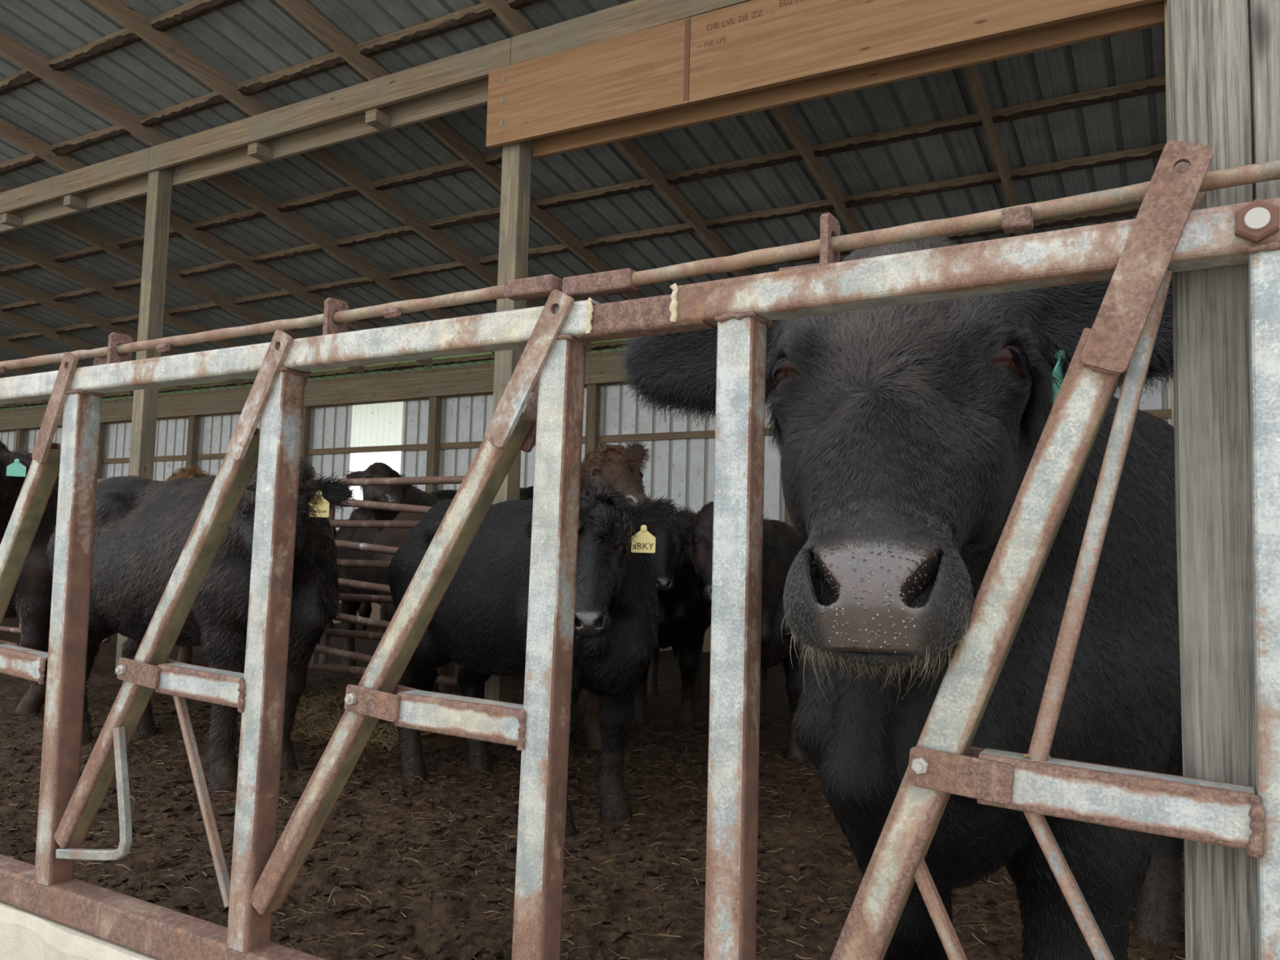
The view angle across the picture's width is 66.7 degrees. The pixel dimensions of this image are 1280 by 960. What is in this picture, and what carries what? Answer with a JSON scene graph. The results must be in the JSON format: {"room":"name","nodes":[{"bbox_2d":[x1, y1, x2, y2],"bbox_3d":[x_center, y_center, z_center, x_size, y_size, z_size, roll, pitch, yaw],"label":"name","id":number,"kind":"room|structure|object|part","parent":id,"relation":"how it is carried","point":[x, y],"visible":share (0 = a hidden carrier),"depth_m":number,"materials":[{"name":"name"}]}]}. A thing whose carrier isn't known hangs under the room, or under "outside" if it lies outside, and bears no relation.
{"room":"cattle barn","nodes":[
{"label":"cattle barn","id":0,"kind":"room"},
{"bbox_2d":[0,346,632,410],"bbox_3d":[-5.777,-1.521,15.705,34.400,0.142,0.660,-1,-5,30],"label":"ceiling","id":1,"kind":"structure","parent":0,"point":[485,362],"depth_m":14.76,"materials":[{"name":"metal"}]},
{"bbox_2d":[311,364,369,372],"bbox_3d":[-4.605,-1.718,14.308,1.306,0.135,0.620,-1,-5,30],"label":"skylight panel","id":2,"kind":"object","parent":1,"relation":"attached to","point":[367,365],"visible":0.02,"depth_m":14.53,"materials":[{"name":"plastic"}]},
{"bbox_2d":[368,357,438,365],"bbox_3d":[-3.472,-1.740,13.658,1.306,0.135,0.620,-1,-5,30],"label":"skylight panel","id":3,"kind":"object","parent":1,"relation":"attached to","point":[435,357],"visible":0.02,"depth_m":13.89,"materials":[{"name":"plastic"}]},
{"bbox_2d":[436,351,492,359],"bbox_3d":[-2.340,-1.762,13.008,1.306,0.135,0.620,-1,-5,30],"label":"skylight panel","id":4,"kind":"object","parent":1,"relation":"attached to","point":[488,353],"visible":0.02,"depth_m":13.26,"materials":[{"name":"plastic"}]},
{"bbox_2d":[595,337,637,342],"bbox_3d":[-0.095,-1.806,11.720,1.300,0.135,0.620,-1,-5,30],"label":"skylight panel","id":5,"kind":"object","parent":1,"relation":"attached to","point":[637,337],"visible":0.02,"depth_m":12.08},
{"bbox_2d":[0,0,1166,377],"bbox_3d":[-7.863,-2.652,12.109,34.400,1.248,6.570,-1,-5,30],"label":"ceiling","id":6,"kind":"structure","parent":0,"point":[244,40],"depth_m":8.18,"materials":[{"name":"grey"}]},
{"bbox_2d":[0,142,533,275],"bbox_3d":[-7.878,-2.592,12.080,34.400,0.103,0.135,-1,-5,30],"label":"purlin","id":7,"kind":"object","parent":6,"relation":"attached to","point":[495,158],"visible":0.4,"depth_m":9.44,"materials":[{"name":"wood"}]},
{"bbox_2d":[0,75,1165,311],"bbox_3d":[-7.508,-2.393,12.717,34.400,0.100,0.135,-1,-5,30],"label":"purlin","id":8,"kind":"object","parent":6,"relation":"attached to","point":[1154,85],"visible":0.84,"depth_m":7.92,"materials":[{"name":"wood"}]},
{"bbox_2d":[4,142,1166,341],"bbox_3d":[-7.124,-2.183,13.380,34.400,0.103,0.134,-1,-5,30],"label":"purlin","id":9,"kind":"object","parent":6,"relation":"attached to","point":[1153,151],"visible":0.77,"depth_m":8.70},
{"bbox_2d":[293,203,1141,329],"bbox_3d":[-6.730,-1.970,14.059,34.400,0.102,0.134,-1,-5,30],"label":"purlin","id":10,"kind":"object","parent":6,"relation":"attached to","point":[1107,214],"visible":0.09,"depth_m":8.15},
{"bbox_2d":[0,368,1171,530],"bbox_3d":[-5.926,0.377,15.381,34.400,3.760,0.018,-1,-5,30],"label":"wall","id":11,"kind":"structure","parent":0,"point":[682,470],"depth_m":13.42,"materials":[{"name":"white metal"}]},
{"bbox_2d":[156,390,242,417],"bbox_3d":[-7.296,-1.241,16.097,2.163,0.342,0.040,-1,-5,30],"label":"wall plate","id":12,"kind":"object","parent":11,"relation":"attached to","point":[206,404],"depth_m":16.05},
{"bbox_2d":[0,350,630,413],"bbox_3d":[-5.918,-1.456,15.456,34.400,0.105,0.040,-1,-5,30],"label":"trim","id":13,"kind":"structure","parent":11,"relation":"attached to","point":[614,353],"depth_m":14.48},
{"bbox_2d":[0,382,631,432],"bbox_3d":[-5.912,-1.128,15.456,34.400,0.084,0.038,-1,-5,30],"label":"girt","id":14,"kind":"object","parent":11,"relation":"attached to","point":[615,383],"visible":0.02,"depth_m":14.44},
{"bbox_2d":[349,401,403,447],"bbox_3d":[-3.877,-0.875,14.309,1.046,0.850,0.012,-1,-5,30],"label":"window","id":15,"kind":"structure","parent":11,"relation":"in","point":[376,424],"depth_m":14.30,"materials":[{"name":"white"}]},
{"bbox_2d":[333,600,711,652],"bbox_3d":[-6.000,1.530,15.211,34.400,1.330,0.038,-1,-5,30],"label":"trim","id":16,"kind":"structure","parent":11,"relation":"attached to","point":[375,612],"depth_m":11.52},
{"bbox_2d":[0,617,1185,959],"bbox_3d":[-8.355,1.774,11.301,34.200,0.132,9.180,-1,-5,30],"label":"floor","id":17,"kind":"structure","parent":0,"point":[442,909],"depth_m":3.72,"materials":[{"name":"soil"}]},
{"bbox_2d":[14,428,25,452],"bbox_3d":[-12.056,0.500,18.761,0.140,3.630,0.100,-1,-5,30],"label":"wall post","id":18,"kind":"object","parent":17,"relation":"on","point":[20,433],"visible":0.25,"depth_m":18.82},
{"bbox_2d":[0,408,46,430],"bbox_3d":[-11.883,-1.151,18.729,1.597,0.342,0.040,-1,-5,30],"label":"wall plate","id":19,"kind":"object","parent":18,"relation":"attached to","point":[27,419],"depth_m":18.72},
{"bbox_2d":[100,400,133,422],"bbox_3d":[-9.252,-1.202,17.219,0.930,0.342,0.040,-1,-5,30],"label":"wall plate","id":20,"kind":"object","parent":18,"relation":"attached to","point":[122,411],"depth_m":17.20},
{"bbox_2d":[0,478,110,643],"bbox_3d":[-5.188,0.652,8.248,2.417,1.294,0.052,-1,-5,30],"label":"gate","id":21,"kind":"object","parent":17,"relation":"on","point":[3,628],"visible":0.07,"depth_m":8.23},
{"bbox_3d":[-5.202,1.275,8.201,2.370,0.044,0.044,-1,-5,30],"label":"rail","id":22,"kind":"part","parent":21,"relation":"part of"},
{"bbox_2d":[97,422,105,479],"bbox_3d":[-9.787,0.456,17.459,0.140,3.630,0.100,-1,-5,30],"label":"wall post","id":23,"kind":"object","parent":17,"relation":"on","point":[102,432],"visible":0.12,"depth_m":17.50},
{"bbox_2d":[115,166,173,674],"bbox_3d":[-4.268,-0.596,8.382,0.145,4.585,0.140,-1,-5,30],"label":"timber post","id":24,"kind":"object","parent":17,"relation":"on","point":[153,277],"visible":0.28,"depth_m":8.40,"materials":[{"name":"wood"}]},
{"bbox_2d":[0,31,494,354],"bbox_3d":[-4.057,-2.890,8.742,0.042,1.901,9.400,-1,-5,30],"label":"rafter","id":25,"kind":"object","parent":24,"relation":"on","point":[10,48],"visible":0.67,"depth_m":8.99,"materials":[{"name":"wood"}]},
{"bbox_2d":[148,37,511,172],"bbox_3d":[-2.560,-2.827,7.501,3.927,0.210,0.041,-1,-5,30],"label":"wooden beam","id":26,"kind":"structure","parent":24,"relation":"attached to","point":[473,64],"depth_m":7.30,"materials":[{"name":"wood"}]},
{"bbox_2d":[247,142,272,161],"bbox_3d":[-3.080,-2.659,7.884,0.110,0.089,0.156,-1,-5,30],"label":"block","id":27,"kind":"object","parent":26,"relation":"attached to","point":[256,150],"visible":1,"depth_m":7.84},
{"bbox_2d":[86,0,591,352],"bbox_3d":[-2.943,-2.913,8.102,0.042,1.898,9.400,-1,-5,30],"label":"rafter","id":28,"kind":"object","parent":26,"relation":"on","point":[120,11],"visible":0.68,"depth_m":7.83,"materials":[{"name":"wood"}]},
{"bbox_2d":[364,108,391,130],"bbox_3d":[-1.949,-2.681,7.234,0.110,0.089,0.156,-1,-5,30],"label":"block","id":29,"kind":"object","parent":26,"relation":"attached to","point":[375,118],"visible":1,"depth_m":7.19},
{"bbox_2d":[274,0,645,299],"bbox_3d":[-1.815,-2.933,7.455,0.042,1.902,9.400,-1,-5,30],"label":"rafter","id":30,"kind":"object","parent":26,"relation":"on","point":[302,11],"visible":0.54,"depth_m":7.84,"materials":[{"name":"wood"}]},
{"bbox_2d":[172,77,488,187],"bbox_3d":[-2.464,-2.749,7.652,3.897,0.245,0.040,-1,-5,30],"label":"wooden beam","id":31,"kind":"structure","parent":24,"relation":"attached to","point":[474,94],"depth_m":7.56,"materials":[{"name":"wood"}]},
{"bbox_2d":[0,440,337,715],"bbox_3d":[-3.407,0.712,6.690,2.509,1.797,1.092,5,-6,-41],"label":"cow","id":32,"kind":"object","parent":17,"relation":"on","point":[30,601],"visible":0.12,"depth_m":6.17},
{"bbox_2d":[165,465,215,664],"bbox_3d":[-4.020,0.917,9.297,0.788,1.758,2.622,3,-5,-14],"label":"cow","id":33,"kind":"object","parent":17,"relation":"on","point":[185,652],"visible":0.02,"depth_m":8.36},
{"bbox_2d":[185,414,199,469],"bbox_3d":[-7.499,0.411,16.146,0.140,3.630,0.100,-1,-5,30],"label":"wall post","id":34,"kind":"object","parent":17,"relation":"on","point":[193,427],"visible":0.24,"depth_m":16.19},
{"bbox_2d":[46,455,357,792],"bbox_3d":[-2.259,0.730,4.950,2.416,1.541,0.797,-2,-6,37],"label":"cow","id":35,"kind":"object","parent":17,"relation":"on","point":[143,526],"visible":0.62,"depth_m":4.65},
{"bbox_2d":[300,406,311,461],"bbox_3d":[-5.184,0.366,14.817,0.140,3.630,0.100,-1,-5,30],"label":"wall post","id":36,"kind":"object","parent":17,"relation":"on","point":[306,411],"visible":0.12,"depth_m":14.86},
{"bbox_2d":[235,688,447,754],"bbox_3d":[-1.703,1.389,5.829,1.398,0.285,0.914,-1,-5,30],"label":"straw","id":37,"kind":"object","parent":17,"relation":"on","point":[331,700],"visible":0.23,"depth_m":5.59,"materials":[{"name":"brown"}]},
{"bbox_2d":[235,702,466,747],"bbox_3d":[-1.736,1.469,5.886,2.880,0.256,1.680,-1,-5,30],"label":"heap","id":38,"kind":"object","parent":17,"relation":"on","point":[447,741],"visible":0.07,"depth_m":5.54,"materials":[{"name":"brown"}]},
{"bbox_2d":[313,498,442,677],"bbox_3d":[-1.568,0.581,5.595,1.155,1.004,0.047,-1,-5,30],"label":"gate","id":39,"kind":"object","parent":17,"relation":"on","point":[357,620],"visible":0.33,"depth_m":5.58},
{"bbox_3d":[-1.583,0.811,5.582,1.133,0.126,0.044,-1,-5,30],"label":"rail","id":40,"kind":"part","parent":39,"relation":"part of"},
{"bbox_3d":[-1.578,0.610,5.598,1.133,0.126,0.044,-1,-5,30],"label":"rail","id":41,"kind":"part","parent":39,"relation":"part of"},
{"bbox_3d":[-1.572,0.390,5.615,1.133,0.126,0.044,-1,-5,30],"label":"rail","id":42,"kind":"part","parent":39,"relation":"part of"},
{"bbox_3d":[-1.589,1.018,5.566,1.133,0.126,0.044,-1,-5,30],"label":"rail","id":43,"kind":"part","parent":39,"relation":"part of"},
{"bbox_3d":[-1.566,0.143,5.635,1.133,0.126,0.044,-1,-5,30],"label":"rail","id":44,"kind":"part","parent":39,"relation":"part of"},
{"bbox_2d":[307,475,464,685],"bbox_3d":[-1.594,0.567,5.747,1.452,1.162,0.052,-1,-5,30],"label":"gate","id":45,"kind":"object","parent":17,"relation":"on","point":[322,664],"visible":0.34,"depth_m":5.74,"materials":[{"name":"metal"}]},
{"bbox_3d":[-1.602,0.915,5.722,1.405,0.044,0.044,-1,-5,30],"label":"rail","id":46,"kind":"part","parent":45,"relation":"part of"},
{"bbox_3d":[-1.591,0.496,5.755,1.405,0.044,0.044,-1,-5,30],"label":"rail","id":47,"kind":"part","parent":45,"relation":"part of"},
{"bbox_3d":[-1.596,0.700,5.739,1.405,0.044,0.044,-1,-5,30],"label":"rail","id":48,"kind":"part","parent":45,"relation":"part of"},
{"bbox_3d":[-1.585,0.261,5.774,1.405,0.044,0.044,-1,-5,30],"label":"rail","id":49,"kind":"part","parent":45,"relation":"part of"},
{"bbox_3d":[-1.607,1.124,5.706,1.405,0.044,0.044,-1,-5,30],"label":"rail","id":50,"kind":"part","parent":45,"relation":"part of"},
{"bbox_3d":[-1.579,0.010,5.793,1.405,0.044,0.044,-1,-5,30],"label":"rail","id":51,"kind":"part","parent":45,"relation":"part of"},
{"bbox_2d":[335,461,453,693],"bbox_3d":[-2.004,0.853,8.035,1.033,1.804,2.943,3,-5,-18],"label":"cow","id":52,"kind":"object","parent":17,"relation":"on","point":[397,494],"visible":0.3,"depth_m":7.90},
{"bbox_2d":[425,395,441,493],"bbox_3d":[-2.906,0.322,13.509,0.140,3.630,0.100,-1,-5,30],"label":"wall post","id":53,"kind":"object","parent":17,"relation":"on","point":[434,407],"visible":0.24,"depth_m":13.54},
{"bbox_2d":[240,357,590,411],"bbox_3d":[-3.491,-1.319,13.913,6.618,0.336,0.040,-1,-5,30],"label":"wall plate","id":54,"kind":"object","parent":53,"relation":"attached to","point":[476,380],"visible":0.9,"depth_m":13.82,"materials":[{"name":"wood"}]},
{"bbox_2d":[102,408,1171,463],"bbox_3d":[-5.930,-0.411,15.399,34.400,0.085,0.038,-1,-5,30],"label":"girt","id":55,"kind":"object","parent":53,"relation":"attached to","point":[1161,413],"visible":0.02,"depth_m":13.45,"materials":[{"name":"wood"}]},
{"bbox_2d":[430,485,533,501],"bbox_3d":[-1.300,0.969,9.274,3.021,1.817,0.904,-3,-6,44],"label":"cow","id":56,"kind":"object","parent":17,"relation":"on","point":[526,493],"visible":0.05,"depth_m":9.72},
{"bbox_2d":[484,139,532,702],"bbox_3d":[-0.868,-0.662,6.431,0.145,4.585,0.140,-1,-5,30],"label":"timber post","id":57,"kind":"object","parent":17,"relation":"on","point":[513,260],"visible":0.26,"depth_m":6.43,"materials":[{"name":"wood"}]},
{"bbox_2d":[483,0,752,276],"bbox_3d":[-0.645,-2.957,6.783,0.042,1.900,9.400,-1,-5,30],"label":"rafter","id":58,"kind":"object","parent":57,"relation":"on","point":[513,19],"visible":0.41,"depth_m":8.07,"materials":[{"name":"wood"}]},
{"bbox_2d":[510,0,751,65],"bbox_3d":[0.419,-2.885,5.791,2.939,0.210,0.041,-1,-5,30],"label":"wooden beam","id":59,"kind":"structure","parent":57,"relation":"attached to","point":[634,15],"depth_m":6.12,"materials":[{"name":"wood"}]},
{"bbox_2d":[770,105,864,234],"bbox_3d":[0.487,-2.977,6.134,0.042,1.904,9.400,-1,-5,30],"label":"rafter","id":60,"kind":"object","parent":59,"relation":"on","point":[784,115],"visible":0.4,"depth_m":7.65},
{"bbox_2d":[964,64,1030,235],"bbox_3d":[1.640,-2.997,5.471,0.042,1.910,9.400,-1,-5,30],"label":"rafter","id":61,"kind":"object","parent":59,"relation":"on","point":[972,73],"visible":0.44,"depth_m":6.98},
{"bbox_2d":[372,437,653,760],"bbox_3d":[-0.655,0.715,5.609,2.482,1.746,0.902,-3,-6,42],"label":"cow","id":62,"kind":"object","parent":17,"relation":"on","point":[620,466],"visible":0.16,"depth_m":5.03},
{"bbox_2d":[386,480,680,836],"bbox_3d":[-0.519,0.783,4.378,0.747,1.423,1.914,5,-6,-38],"label":"cow","id":63,"kind":"object","parent":17,"relation":"on","point":[479,624],"visible":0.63,"depth_m":4.11},
{"bbox_2d":[584,383,599,457],"bbox_3d":[-0.627,0.277,12.201,0.140,3.630,0.100,-1,-5,30],"label":"wall post","id":64,"kind":"object","parent":17,"relation":"on","point":[593,399],"visible":0.24,"depth_m":12.24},
{"bbox_2d":[0,682,1185,959],"bbox_3d":[-0.719,1.422,4.330,6.864,0.145,4.688,-1,-5,30],"label":"bedding","id":65,"kind":"object","parent":17,"relation":"on","point":[469,949],"visible":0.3,"depth_m":3.51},
{"bbox_2d":[0,665,1185,959],"bbox_3d":[-1.104,1.450,4.950,8.164,0.134,5.362,-1,-5,30],"label":"straw","id":66,"kind":"object","parent":17,"relation":"on","point":[158,710],"visible":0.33,"depth_m":3.56,"materials":[{"name":"brown"}]},
{"bbox_2d":[633,519,711,724],"bbox_3d":[0.177,1.007,6.958,0.719,1.414,2.405,1,-5,8],"label":"cow","id":67,"kind":"object","parent":17,"relation":"on","point":[685,619],"visible":0.45,"depth_m":6.33},
{"bbox_2d":[667,501,810,763],"bbox_3d":[0.772,0.915,5.830,0.731,1.452,2.597,0,-5,16],"label":"cow","id":68,"kind":"object","parent":17,"relation":"on","point":[781,543],"visible":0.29,"depth_m":5.14},
{"bbox_2d":[784,497,793,527],"bbox_3d":[1.697,0.232,10.867,0.140,3.630,0.100,-1,-5,30],"label":"wall post","id":69,"kind":"object","parent":17,"relation":"on","point":[787,519],"visible":0.02,"depth_m":10.83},
{"bbox_2d":[590,354,632,384],"bbox_3d":[4.158,-1.468,9.523,11.018,0.336,0.040,-1,-5,30],"label":"wall plate","id":70,"kind":"object","parent":69,"relation":"attached to","point":[603,370],"visible":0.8,"depth_m":12.13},
{"bbox_2d":[615,235,1183,959],"bbox_3d":[0.968,0.540,2.049,0.757,1.634,2.729,-2,-6,41],"label":"cow","id":71,"kind":"object","parent":17,"relation":"on","point":[910,434],"visible":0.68,"depth_m":1.37},
{"bbox_2d":[1164,0,1173,426],"bbox_3d":[2.527,-0.729,4.483,0.145,4.585,0.140,-1,-5,30],"label":"timber post","id":72,"kind":"object","parent":17,"relation":"on","point":[1166,20],"visible":0.02,"depth_m":4.54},
{"bbox_2d":[485,0,1164,159],"bbox_3d":[1.333,-2.488,5.306,5.286,0.590,0.292,-1,-5,30],"label":"header","id":73,"kind":"object","parent":72,"relation":"attached to","point":[753,55],"visible":1,"depth_m":5.56,"materials":[{"name":"orange wood"}]},
{"bbox_2d":[704,36,726,47],"bbox_3d":[0.439,-2.554,5.672,0.142,0.032,0.001,-1,-5,30],"label":"print","id":74,"kind":"object","parent":73,"relation":"attached to","point":[711,42],"depth_m":5.67,"materials":[{"name":"brown"}]},
{"bbox_2d":[706,9,762,31],"bbox_3d":[0.546,-2.656,5.619,0.350,0.038,0.001,-1,-5,30],"label":"print","id":75,"kind":"object","parent":73,"relation":"attached to","point":[745,17],"depth_m":5.62,"materials":[{"name":"brown"}]},
{"bbox_2d":[779,0,803,6],"bbox_3d":[1.002,-2.690,5.360,0.494,0.038,0.001,-1,-5,30],"label":"print","id":76,"kind":"object","parent":73,"relation":"attached to","point":[782,2],"depth_m":5.45,"materials":[{"name":"brown"}]},
{"bbox_3d":[-7.654,-0.530,10.326,0.145,4.585,0.140,-1,-5,30],"label":"timber post","id":77,"kind":"object","parent":17,"relation":"on","visible":0},
{"bbox_2d":[0,173,148,233],"bbox_3d":[-5.869,-2.683,9.606,3.950,0.245,0.040,-1,-5,30],"label":"wooden beam","id":78,"kind":"structure","parent":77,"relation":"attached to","point":[137,186],"depth_m":9.21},
{"bbox_2d":[0,147,151,214],"bbox_3d":[-5.969,-2.760,9.457,3.928,0.210,0.041,-1,-5,30],"label":"wooden beam","id":79,"kind":"structure","parent":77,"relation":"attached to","point":[131,165],"depth_m":9.00,"materials":[{"name":"wood"}]},
{"bbox_2d":[0,213,22,227],"bbox_3d":[-6.289,-2.596,9.725,0.110,0.089,0.156,-1,-5,30],"label":"block","id":80,"kind":"object","parent":79,"relation":"attached to","point":[6,219],"visible":1,"depth_m":9.68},
{"bbox_2d":[62,195,86,210],"bbox_3d":[-5.335,-2.615,9.178,0.110,0.089,0.156,-1,-5,30],"label":"block","id":81,"kind":"object","parent":79,"relation":"attached to","point":[71,202],"visible":1,"depth_m":9.14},
{"bbox_2d":[0,182,363,375],"bbox_3d":[-6.322,-2.843,10.042,0.042,1.906,9.400,-1,-5,30],"label":"rafter","id":82,"kind":"object","parent":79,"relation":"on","point":[67,224],"visible":0.53,"depth_m":11.44,"materials":[{"name":"wood"}]},
{"bbox_2d":[0,117,432,368],"bbox_3d":[-5.190,-2.864,9.392,0.042,1.909,9.400,-1,-5,30],"label":"rafter","id":83,"kind":"object","parent":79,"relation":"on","point":[13,134],"visible":0.56,"depth_m":10.29,"materials":[{"name":"wood"}]},
{"bbox_2d":[0,233,244,348],"bbox_3d":[-7.455,-2.824,10.692,0.042,1.900,9.400,-1,-5,30],"label":"rafter","id":84,"kind":"object","parent":77,"relation":"on","point":[6,243],"visible":0.54,"depth_m":11.90,"materials":[{"name":"wood"}]},
{"bbox_3d":[-23.276,-0.891,19.852,0.100,6.100,9.800,-1,-5,30],"label":"wall","id":85,"kind":"structure","parent":0,"visible":0},
{"bbox_2d":[0,338,635,408],"bbox_3d":[-5.981,-1.564,15.350,34.400,0.103,0.134,-1,-5,30],"label":"purlin","id":86,"kind":"object","parent":85,"relation":"attached to","point":[615,344],"visible":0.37,"depth_m":14.11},
{"bbox_3d":[-11.045,-0.464,12.272,0.145,4.585,0.140,-1,-5,30],"label":"timber post","id":87,"kind":"object","parent":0,"visible":0},
{"bbox_2d":[0,334,133,394],"bbox_3d":[-10.852,-2.758,12.642,0.042,1.899,9.400,-1,-5,30],"label":"rafter","id":88,"kind":"object","parent":87,"relation":"on","point":[16,346],"visible":0.31,"depth_m":14.97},
{"bbox_3d":[-15.348,-2.577,14.840,17.697,0.210,0.041,-1,-5,30],"label":"header board","id":89,"kind":"object","parent":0,"visible":0},
{"bbox_2d":[0,358,40,375],"bbox_3d":[-11.985,-2.732,13.292,0.042,1.908,9.400,-1,-5,30],"label":"rafter","id":90,"kind":"object","parent":89,"relation":"on","point":[24,371],"visible":0.18,"depth_m":16.20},
{"bbox_2d":[0,306,190,391],"bbox_3d":[-9.720,-2.780,11.992,0.042,1.900,9.400,-1,-5,30],"label":"rafter","id":91,"kind":"object","parent":89,"relation":"on","point":[12,317],"visible":0.5,"depth_m":13.99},
{"bbox_2d":[0,275,243,386],"bbox_3d":[-8.587,-2.801,11.342,0.042,1.902,9.400,-1,-5,30],"label":"rafter","id":92,"kind":"object","parent":89,"relation":"on","point":[19,288],"visible":0.55,"depth_m":12.99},
{"bbox_3d":[-19.913,-2.576,17.841,0.042,1.909,9.400,-1,-5,30],"label":"rafter","id":93,"kind":"object","parent":89,"relation":"on","visible":0},
{"bbox_2d":[0,0,242,96],"bbox_3d":[-8.976,-3.189,10.188,34.400,0.101,0.132,-1,-5,30],"label":"purlin","id":94,"kind":"object","parent":93,"relation":"attached to","point":[195,9],"visible":0.85,"depth_m":7.28,"materials":[{"name":"wood"}]},
{"bbox_2d":[0,0,546,175],"bbox_3d":[-8.596,-2.984,10.842,34.400,0.100,0.132,-1,-5,30],"label":"purlin","id":95,"kind":"object","parent":93,"relation":"attached to","point":[479,12],"visible":0.89,"depth_m":7.44,"materials":[{"name":"wood"}]},
{"bbox_3d":[-12.818,0.872,0.341,37.400,0.100,13.980,-1,-5,30],"label":"apron","id":96,"kind":"object","parent":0,"visible":0},
{"bbox_2d":[0,901,159,959],"bbox_3d":[-10.590,1.202,7.225,34.400,0.497,0.188,-1,-5,30],"label":"curb","id":97,"kind":"object","parent":96,"relation":"on","point":[24,935],"visible":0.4,"depth_m":1.66,"materials":[{"name":"concrete"}]},
{"bbox_2d":[0,274,715,959],"bbox_3d":[-0.954,0.247,1.705,2.360,1.026,0.073,-1,-5,30],"label":"panel","id":98,"kind":"object","parent":97,"relation":"on","point":[554,337],"visible":0.99,"depth_m":1.47,"materials":[{"name":"metal"}]},
{"bbox_3d":[-1.073,-0.132,1.783,0.114,0.204,0.008,-1,-5,30],"label":"latch plate","id":99,"kind":"part","parent":98,"relation":"part of","materials":[{"name":"metal"}]},
{"bbox_3d":[-0.920,0.533,1.647,0.193,0.240,0.014,-1,-5,30],"label":"bent handle","id":100,"kind":"part","parent":98,"relation":"part of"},
{"bbox_3d":[-1.045,-0.127,1.831,0.114,0.204,0.008,-1,-5,30],"label":"latch plate","id":101,"kind":"part","parent":98,"relation":"part of","materials":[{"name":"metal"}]},
{"bbox_3d":[-1.006,0.732,1.698,2.260,0.056,0.052,-1,-5,30],"label":"rail","id":102,"kind":"part","parent":98,"relation":"part of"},
{"bbox_3d":[-0.688,0.496,1.530,0.169,0.313,0.013,-1,-5,30],"label":"brace rod","id":103,"kind":"part","parent":98,"relation":"part of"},
{"bbox_3d":[-1.043,-0.234,1.807,2.080,0.025,0.019,-1,-5,30],"label":"lock rod","id":104,"kind":"part","parent":98,"relation":"part of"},
{"bbox_3d":[-0.589,-0.131,1.504,0.128,0.198,0.008,-1,-5,30],"label":"latch plate","id":105,"kind":"part","parent":98,"relation":"part of","materials":[{"name":"metal"}]},
{"bbox_3d":[-1.008,-0.182,1.782,2.205,0.050,0.046,-1,-5,30],"label":"rail","id":106,"kind":"part","parent":98,"relation":"part of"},
{"bbox_3d":[-0.561,-0.126,1.552,0.128,0.198,0.008,-1,-5,30],"label":"latch plate","id":107,"kind":"part","parent":98,"relation":"part of","materials":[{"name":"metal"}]},
{"bbox_3d":[-0.143,-0.142,1.248,0.129,0.199,0.008,-1,-5,30],"label":"latch plate","id":108,"kind":"part","parent":98,"relation":"part of","materials":[{"name":"metal"}]},
{"bbox_3d":[-0.116,-0.137,1.296,0.129,0.199,0.008,-1,-5,30],"label":"latch plate","id":109,"kind":"part","parent":98,"relation":"part of","materials":[{"name":"metal"}]},
{"bbox_2d":[562,140,1279,959],"bbox_3d":[0.523,0.209,0.858,1.455,1.044,0.073,-1,-5,30],"label":"panel","id":110,"kind":"object","parent":97,"relation":"on","point":[1170,233],"visible":1,"depth_m":0.95,"materials":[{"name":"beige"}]},
{"bbox_3d":[0.334,0.524,0.942,0.160,0.315,0.014,-1,-5,30],"label":"brace rod","id":111,"kind":"part","parent":110,"relation":"part of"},
{"bbox_3d":[0.492,-0.275,0.927,1.260,0.049,0.020,-1,-5,30],"label":"lock rod","id":112,"kind":"part","parent":110,"relation":"part of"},
{"bbox_3d":[0.611,-0.227,0.855,1.285,0.064,0.048,-1,-5,30],"label":"rail","id":113,"kind":"part","parent":110,"relation":"part of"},
{"bbox_2d":[1022,754,1050,758],"bbox_3d":[0.382,0.265,0.935,0.026,0.004,0.002,2,-5,-3],"label":"stalk","id":114,"kind":"object","parent":110,"relation":"on","point":[1024,755],"visible":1,"depth_m":0.93,"materials":[{"name":"brown"}]},
{"bbox_3d":[0.450,0.495,0.878,0.192,0.368,0.014,-1,-5,30],"label":"brace rod","id":115,"kind":"part","parent":110,"relation":"part of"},
{"bbox_3d":[0.438,0.037,0.928,0.130,0.469,0.017,-1,-5,30],"label":"brace rod","id":116,"kind":"part","parent":110,"relation":"part of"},
{"bbox_3d":[0.469,-0.206,0.902,0.112,0.213,0.008,-1,-5,30],"label":"latch plate","id":117,"kind":"part","parent":110,"relation":"part of","materials":[{"name":"metal"}]},
{"bbox_3d":[0.497,-0.202,0.950,0.112,0.213,0.008,-1,-5,30],"label":"latch plate","id":118,"kind":"part","parent":110,"relation":"part of","materials":[{"name":"metal"}]},
{"bbox_2d":[1167,0,1279,959],"bbox_3d":[0.643,-1.355,1.062,0.166,5.200,0.146,-1,-5,30],"label":"post","id":119,"kind":"object","parent":97,"relation":"on","point":[1224,55],"visible":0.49,"depth_m":0.91,"materials":[{"name":"wood"}]},
{"bbox_3d":[-14.427,-0.398,14.213,0.145,4.585,0.140,-1,-5,30],"label":"timber post","id":120,"kind":"object","parent":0,"visible":0},
{"bbox_2d":[3,403,16,408],"bbox_3d":[-14.250,-2.691,14.592,0.042,1.901,9.400,-1,-5,30],"label":"rafter","id":121,"kind":"object","parent":120,"relation":"on","point":[11,405],"visible":0.47,"depth_m":18.50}
]}

